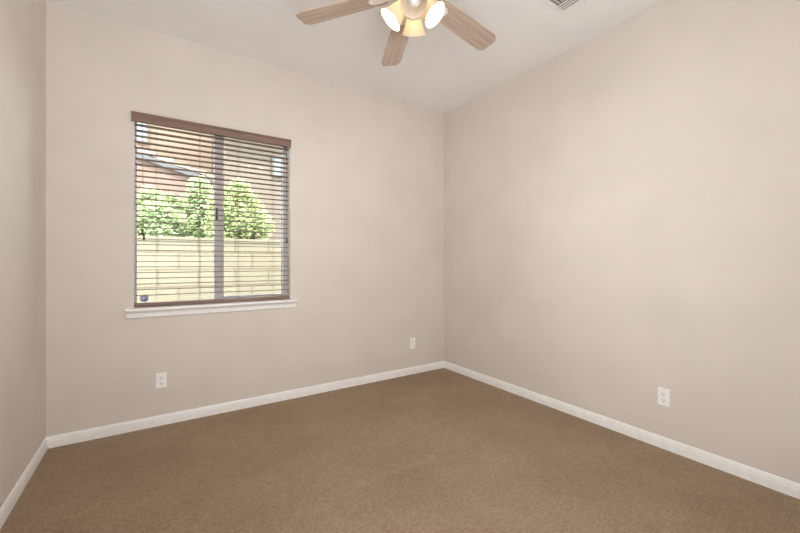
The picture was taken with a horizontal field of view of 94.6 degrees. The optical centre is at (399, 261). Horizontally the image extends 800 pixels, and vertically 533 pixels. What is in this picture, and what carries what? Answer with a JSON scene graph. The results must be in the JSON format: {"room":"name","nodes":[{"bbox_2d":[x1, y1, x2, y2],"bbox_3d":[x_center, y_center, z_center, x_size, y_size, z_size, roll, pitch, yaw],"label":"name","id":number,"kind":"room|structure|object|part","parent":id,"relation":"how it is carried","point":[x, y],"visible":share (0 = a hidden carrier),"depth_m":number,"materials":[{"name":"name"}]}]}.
{"room":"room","nodes":[
{"label":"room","id":0,"kind":"room"},
{"bbox_2d":[0,0,45,507],"bbox_3d":[-0.819,-0.230,0.072,0.150,2.740,5.419,0,0,-33],"label":"wall","id":1,"kind":"structure","parent":0,"point":[22,22],"depth_m":1.85,"materials":[{"name":"paint"}]},
{"bbox_2d":[0,437,47,528],"bbox_3d":[-1.273,1.105,0.910,0.010,0.071,3.219,0,0,-33],"label":"baseboard","id":2,"kind":"structure","parent":1,"relation":"attached to","point":[11,500],"depth_m":1.83,"materials":[{"name":"white paint"}]},
{"bbox_2d":[46,0,443,436],"bbox_3d":[-0.884,-0.230,3.181,3.154,2.740,0.150,0,0,-33],"label":"wall","id":3,"kind":"structure","parent":0,"point":[365,179],"depth_m":2.81,"materials":[{"name":"paint"}]},
{"bbox_2d":[156,372,166,388],"bbox_3d":[-1.665,0.827,2.573,0.064,0.106,0.009,0,0,-33],"label":"wall outlet","id":4,"kind":"object","parent":3,"relation":"attached to","point":[161,378],"visible":1,"depth_m":2.57,"materials":[{"name":"plastic"}]},
{"bbox_2d":[135,122,286,302],"bbox_3d":[-1.411,-0.346,2.867,1.056,1.320,0.085,0,0,-33],"label":"window","id":5,"kind":"structure","parent":3,"relation":"in","point":[219,244],"depth_m":2.87,"materials":[{"name":"white plastic"}]},
{"bbox_2d":[139,296,148,301],"bbox_3d":[-1.805,0.258,2.603,0.055,0.051,0.001,0,0,-33],"label":"sticker","id":6,"kind":"object","parent":5,"relation":"attached to","point":[142,298],"visible":0.99,"depth_m":2.60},
{"bbox_3d":[-1.618,-0.348,2.729,0.553,1.300,0.023,0,0,-33],"label":"sash","id":7,"kind":"part","parent":5,"relation":"part of","materials":[{"name":"clear glass"}]},
{"bbox_2d":[131,111,290,306],"bbox_3d":[-1.368,-0.348,2.789,1.070,1.315,0.094,0,0,-33],"label":"window blind","id":8,"kind":"object","parent":5,"relation":"attached to","point":[138,117],"visible":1,"depth_m":2.76,"materials":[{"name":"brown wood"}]},
{"bbox_3d":[-1.482,-0.341,2.734,0.002,1.271,0.059,0,0,-33],"label":"ladder cord","id":9,"kind":"part","parent":8,"relation":"part of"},
{"bbox_3d":[-1.372,0.296,2.807,1.044,0.027,0.052,0,0,-33],"label":"rail","id":10,"kind":"part","parent":8,"relation":"part of","materials":[{"name":"brown wood"}]},
{"bbox_3d":[-1.262,-0.341,2.879,0.002,1.271,0.059,0,0,-33],"label":"ladder cord","id":11,"kind":"part","parent":8,"relation":"part of","materials":[{"name":"beige fabric"}]},
{"bbox_3d":[-1.218,-0.348,3.025,0.507,1.300,0.024,0,0,-33],"label":"sash","id":12,"kind":"part","parent":5,"relation":"part of","materials":[{"name":"clear glass"}]},
{"bbox_3d":[-1.419,-0.346,2.878,1.056,1.320,0.060,0,0,-33],"label":"frame","id":13,"kind":"part","parent":5,"relation":"part of","materials":[{"name":"white plastic"}]},
{"bbox_2d":[125,299,297,318],"bbox_3d":[-1.363,0.346,2.801,1.154,0.068,0.129,0,0,-33],"label":"trim","id":14,"kind":"structure","parent":3,"relation":"attached to","point":[155,311],"depth_m":2.71,"materials":[{"name":"white paint"}]},
{"bbox_2d":[47,361,443,448],"bbox_3d":[-0.840,1.105,3.114,3.154,0.071,0.010,0,0,-33],"label":"baseboard","id":15,"kind":"structure","parent":3,"relation":"attached to","point":[144,423],"depth_m":2.77,"materials":[{"name":"white paint"}]},
{"bbox_2d":[410,338,414,348],"bbox_3d":[0.129,0.830,3.751,0.064,0.106,0.009,0,0,-33],"label":"wall outlet","id":16,"kind":"object","parent":3,"relation":"attached to","point":[412,340],"visible":1,"depth_m":3.74,"materials":[{"name":"plastic"}]},
{"bbox_2d":[49,0,662,112],"bbox_3d":[0.562,-1.700,0.979,3.454,0.200,5.419,0,0,-33],"label":"ceiling","id":17,"kind":"structure","parent":0,"point":[438,70],"depth_m":2.62,"materials":[{"name":"paint"}]},
{"bbox_2d":[296,0,495,65],"bbox_3d":[0.068,-1.364,1.781,1.257,0.472,1.204,0,0,-33],"label":"ceiling fan","id":18,"kind":"object","parent":17,"relation":"hanging from","point":[403,17],"visible":1,"depth_m":1.91,"materials":[{"name":"brown wood"}]},
{"bbox_3d":[-0.304,-1.301,1.900,0.480,0.007,0.126,-2,8,18],"label":"blade","id":19,"kind":"part","parent":18,"relation":"part of","materials":[{"name":"brown wood"}]},
{"bbox_3d":[-0.035,-1.196,1.789,0.130,0.135,0.122,0,0,-33],"label":"lamp shade","id":20,"kind":"part","parent":18,"relation":"part of","materials":[{"name":"white glass"}]},
{"bbox_3d":[-0.015,-1.290,2.162,0.126,0.007,0.480,-11,-1,-13],"label":"blade","id":21,"kind":"part","parent":18,"relation":"part of","materials":[{"name":"brown wood"}]},
{"bbox_3d":[0.059,-1.196,1.679,0.122,0.135,0.130,0,0,-33],"label":"lamp shade","id":22,"kind":"part","parent":18,"relation":"part of","materials":[{"name":"white glass"}]},
{"bbox_3d":[0.065,-1.210,1.702,0.043,0.071,0.068,0,0,2],"label":"bulb","id":23,"kind":"part","parent":18,"relation":"part of","materials":[{"name":"white glass"}]},
{"bbox_3d":[0.075,-1.196,1.883,0.122,0.135,0.130,0,0,-33],"label":"lamp shade","id":24,"kind":"part","parent":18,"relation":"part of","materials":[{"name":"white glass"}]},
{"bbox_3d":[0.133,-1.210,1.762,0.068,0.071,0.043,0,0,16],"label":"bulb","id":25,"kind":"part","parent":18,"relation":"part of","materials":[{"name":"white glass"}]},
{"bbox_3d":[0.156,-1.196,1.758,0.124,0.135,0.128,0,0,-33],"label":"lamp shade","id":26,"kind":"part","parent":18,"relation":"part of","materials":[{"name":"white glass"}]},
{"bbox_3d":[0.356,-1.301,2.043,0.480,0.007,0.126,2,-15,-42],"label":"blade","id":27,"kind":"part","parent":18,"relation":"part of","materials":[{"name":"brown wood"}]},
{"bbox_2d":[542,0,583,12],"bbox_3d":[0.996,-1.594,2.138,0.340,0.011,0.340,0,0,-33],"label":"ceiling vent","id":28,"kind":"object","parent":17,"relation":"in","point":[565,5],"visible":1,"depth_m":2.28,"materials":[{"name":"white metal"}]},
{"bbox_2d":[0,368,799,532],"bbox_3d":[0.562,1.215,0.979,3.454,0.150,5.419,0,0,-33],"label":"floor","id":29,"kind":"structure","parent":0,"point":[442,450],"depth_m":1.99,"materials":[{"name":"carpet"}]},
{"bbox_2d":[444,0,799,483],"bbox_3d":[1.943,-0.230,1.885,0.150,2.740,5.419,0,0,-33],"label":"wall","id":30,"kind":"structure","parent":0,"point":[622,209],"depth_m":2.32,"materials":[{"name":"paint"}]},
{"bbox_2d":[444,361,799,498],"bbox_3d":[1.355,1.105,2.636,0.010,0.071,3.219,0,0,-33],"label":"baseboard","id":31,"kind":"structure","parent":30,"relation":"attached to","point":[771,481],"depth_m":2.29,"materials":[{"name":"white paint"}]},
{"bbox_2d":[658,387,669,406],"bbox_3d":[1.608,0.824,2.251,0.009,0.106,0.064,0,0,-33],"label":"wall outlet","id":32,"kind":"object","parent":30,"relation":"attached to","point":[663,394],"visible":1,"depth_m":2.25,"materials":[{"name":"plastic"}]},
{"label":"outside","id":33,"kind":"structure","parent":0,"visible":0},
{"bbox_3d":[-9.117,1.390,13.884,32.000,0.200,26.781,0,0,-33],"label":"ground","id":34,"kind":"structure","parent":33,"visible":0},
{"bbox_2d":[137,184,188,236],"bbox_3d":[-3.511,0.106,5.133,0.920,2.373,0.802,0,0,8],"label":"tree","id":35,"kind":"object","parent":34,"relation":"on","point":[158,197],"visible":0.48,"depth_m":5.04,"materials":[{"name":"green plant"}]},
{"bbox_2d":[162,175,213,237],"bbox_3d":[-3.757,-0.115,6.642,1.187,2.814,0.874,0,0,-33],"label":"tree","id":36,"kind":"object","parent":34,"relation":"on","point":[193,233],"visible":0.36,"depth_m":6.43,"materials":[{"name":"green plant"}]},
{"bbox_2d":[137,236,280,302],"bbox_3d":[-2.214,0.501,4.647,6.600,1.577,0.224,0,0,-33],"label":"wall","id":37,"kind":"structure","parent":34,"relation":"on","point":[265,249],"depth_m":4.40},
{"bbox_2d":[137,123,280,239],"bbox_3d":[-5.473,-2.785,9.793,8.400,8.150,5.620,0,0,-33],"label":"house","id":38,"kind":"structure","parent":34,"relation":"on","point":[278,231],"depth_m":8.64,"materials":[{"name":"pink paint"}]},
{"bbox_2d":[204,175,275,239],"bbox_3d":[-2.535,-0.021,5.829,1.026,2.626,0.803,0,0,-33],"label":"tree","id":39,"kind":"object","parent":34,"relation":"on","point":[253,234],"visible":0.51,"depth_m":5.63,"materials":[{"name":"green plant"}]}
]}

